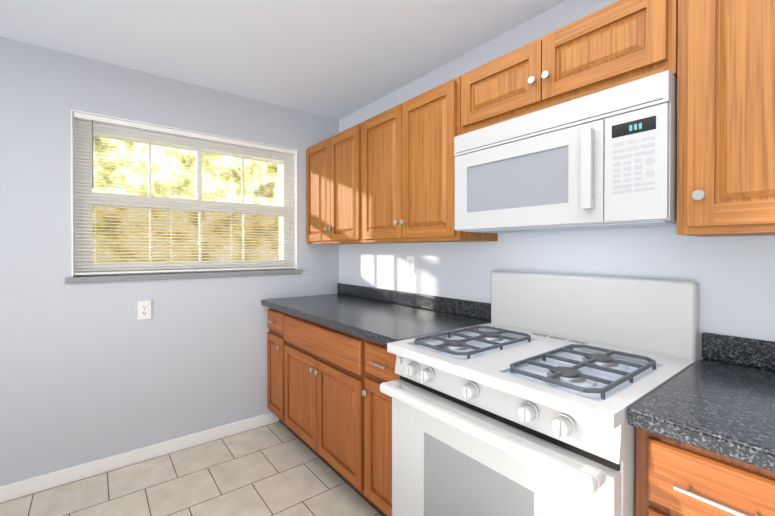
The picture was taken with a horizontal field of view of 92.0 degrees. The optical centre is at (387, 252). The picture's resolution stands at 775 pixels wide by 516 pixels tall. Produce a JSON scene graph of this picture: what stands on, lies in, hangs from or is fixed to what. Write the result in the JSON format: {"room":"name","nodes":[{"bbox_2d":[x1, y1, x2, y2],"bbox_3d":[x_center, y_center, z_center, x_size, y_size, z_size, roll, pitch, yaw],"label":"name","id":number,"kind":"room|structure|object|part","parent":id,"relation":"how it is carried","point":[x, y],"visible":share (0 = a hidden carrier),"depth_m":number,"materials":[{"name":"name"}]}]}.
{"room":"kitchen","nodes":[
{"label":"kitchen","id":0,"kind":"room"},
{"bbox_2d":[0,37,338,485],"bbox_3d":[-1.894,0.089,2.195,3.600,2.440,0.200,0,1,-38],"label":"wall","id":1,"kind":"structure","parent":0,"point":[91,371],"depth_m":2.23,"materials":[{"name":"grey paint"}]},
{"bbox_2d":[0,412,278,502],"bbox_3d":[-2.042,1.270,1.950,3.054,0.083,0.015,0,1,-38],"label":"baseboard","id":2,"kind":"structure","parent":1,"relation":"attached to","point":[11,491],"depth_m":2.29,"materials":[{"name":"white wood"}]},
{"bbox_2d":[138,300,150,319],"bbox_3d":[-1.527,0.362,2.351,0.072,0.116,0.009,0,1,-38],"label":"outlet","id":3,"kind":"object","parent":1,"relation":"attached to","point":[144,309],"visible":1,"depth_m":2.35,"materials":[{"name":"white plastic"}]},
{"bbox_2d":[65,269,301,282],"bbox_3d":[-1.317,0.155,2.634,1.440,0.032,0.215,0,1,-38],"label":"window sill","id":4,"kind":"structure","parent":1,"relation":"attached to","point":[87,279],"depth_m":2.44,"materials":[{"name":"grey stone"}]},
{"bbox_2d":[71,109,296,276],"bbox_3d":[-1.314,-0.340,2.627,1.379,0.957,0.173,0,1,-38],"label":"window","id":5,"kind":"structure","parent":1,"relation":"in","point":[74,145],"depth_m":2.52,"materials":[{"name":"white"}]},
{"bbox_2d":[74,112,294,274],"bbox_3d":[-1.274,-0.341,2.576,1.356,0.936,0.038,0,1,-38],"label":"window blinds","id":6,"kind":"object","parent":5,"relation":"attached to","point":[105,120],"visible":0.94,"depth_m":2.47,"materials":[{"name":"white plastic"}]},
{"bbox_2d":[306,124,357,244],"bbox_3d":[-0.297,-0.455,2.812,0.317,0.780,0.796,0,1,-38],"label":"upper cabinet","id":7,"kind":"object","parent":1,"relation":"attached to","point":[331,163],"depth_m":2.67,"materials":[{"name":"brown wood"}]},
{"bbox_2d":[0,421,381,515],"bbox_3d":[-0.528,1.371,0.510,4.050,0.100,4.650,0,1,-38],"label":"floor","id":8,"kind":"structure","parent":0,"point":[278,468],"depth_m":2.08,"materials":[{"name":"tile"}]},
{"bbox_2d":[267,307,286,427],"bbox_3d":[-0.550,0.850,2.879,0.644,0.908,0.392,0,1,-38],"label":"base cabinet","id":9,"kind":"object","parent":8,"relation":"on","point":[276,319],"depth_m":2.67,"materials":[{"name":"brown wood"}]},
{"bbox_2d":[261,283,490,345],"bbox_3d":[-0.187,0.333,2.387,0.678,0.130,1.609,0,1,-38],"label":"countertop","id":10,"kind":"structure","parent":9,"relation":"on","point":[382,316],"depth_m":2.18,"materials":[{"name":"stone"}]},
{"bbox_2d":[287,313,366,501],"bbox_3d":[-0.172,0.854,2.398,0.644,0.908,1.096,0,1,-38],"label":"base cabinet","id":11,"kind":"object","parent":8,"relation":"on","point":[329,403],"depth_m":2.08,"materials":[{"name":"brown wood"}]},
{"bbox_2d":[367,339,400,515],"bbox_3d":[0.204,0.857,1.921,0.644,0.908,0.385,0,1,-38],"label":"base cabinet","id":12,"kind":"object","parent":8,"relation":"on","point":[381,363],"depth_m":1.72,"materials":[{"name":"brown wood"}]},
{"bbox_2d":[380,271,699,515],"bbox_3d":[0.523,0.708,1.390,0.796,1.215,0.833,0,1,-38],"label":"stove","id":13,"kind":"object","parent":8,"relation":"on","point":[530,394],"visible":0.98,"depth_m":1.25,"materials":[{"name":"white metal"}]},
{"bbox_3d":[0.241,0.527,1.166,0.078,0.038,0.793,0,1,-38],"label":"handle","id":14,"kind":"part","parent":13,"relation":"part of","materials":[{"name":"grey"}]},
{"bbox_2d":[636,427,774,515],"bbox_3d":[1.034,0.865,0.845,0.673,0.908,0.648,0,1,-38],"label":"base cabinet","id":15,"kind":"object","parent":8,"relation":"on","point":[675,477],"visible":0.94,"depth_m":0.82,"materials":[{"name":"brown wood"}]},
{"bbox_2d":[627,332,774,471],"bbox_3d":[1.032,0.344,0.840,0.678,0.130,0.648,0,1,-38],"label":"countertop","id":16,"kind":"structure","parent":15,"relation":"on","point":[719,398],"depth_m":0.91,"materials":[{"name":"stone"}]},
{"bbox_2d":[0,0,566,119],"bbox_3d":[-0.528,-1.169,0.492,4.050,0.100,4.650,0,1,-38],"label":"ceiling","id":17,"kind":"structure","parent":0,"point":[337,59],"depth_m":1.97,"materials":[{"name":"white paint"}]},
{"bbox_2d":[339,0,774,360],"bbox_3d":[0.960,0.093,1.642,0.200,2.440,4.600,0,1,-38],"label":"wall","id":18,"kind":"structure","parent":0,"point":[733,277],"depth_m":1.68,"materials":[{"name":"grey paint"}]},
{"bbox_2d":[407,256,414,273],"bbox_3d":[0.154,0.082,2.494,0.009,0.116,0.072,0,1,-38],"label":"outlet","id":19,"kind":"object","parent":18,"relation":"attached to","point":[411,264],"visible":1,"depth_m":2.48,"materials":[{"name":"white plastic"}]},
{"bbox_2d":[358,76,497,243],"bbox_3d":[0.201,-0.451,2.180,0.317,0.780,0.814,0,1,-38],"label":"upper cabinet","id":20,"kind":"object","parent":18,"relation":"attached to","point":[386,177],"depth_m":2.02,"materials":[{"name":"brown wood"}]},
{"bbox_2d":[461,0,677,134],"bbox_3d":[0.703,-0.687,1.521,0.342,0.297,0.831,0,1,-38],"label":"upper cabinet","id":21,"kind":"object","parent":18,"relation":"attached to","point":[617,43],"visible":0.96,"depth_m":1.33,"materials":[{"name":"brown wood"}]},
{"bbox_2d":[454,70,676,232],"bbox_3d":[0.686,-0.315,1.514,0.379,0.441,0.825,0,1,-38],"label":"microwave","id":22,"kind":"object","parent":21,"relation":"attached to","point":[605,159],"visible":1,"depth_m":1.30,"materials":[{"name":"white"}]},
{"bbox_2d":[677,0,774,236],"bbox_3d":[1.117,-0.442,0.998,0.342,0.780,0.499,0,1,-38],"label":"upper cabinet","id":23,"kind":"object","parent":18,"relation":"attached to","point":[726,120],"visible":1,"depth_m":1.02,"materials":[{"name":"brown wood"}]},
{"label":"outside","id":24,"kind":"structure","parent":0,"visible":0},
{"bbox_2d":[92,136,277,261],"bbox_3d":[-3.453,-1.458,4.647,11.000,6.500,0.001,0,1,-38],"label":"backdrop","id":25,"kind":"structure","parent":24,"point":[159,164],"depth_m":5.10,"materials":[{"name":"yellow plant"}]}
]}

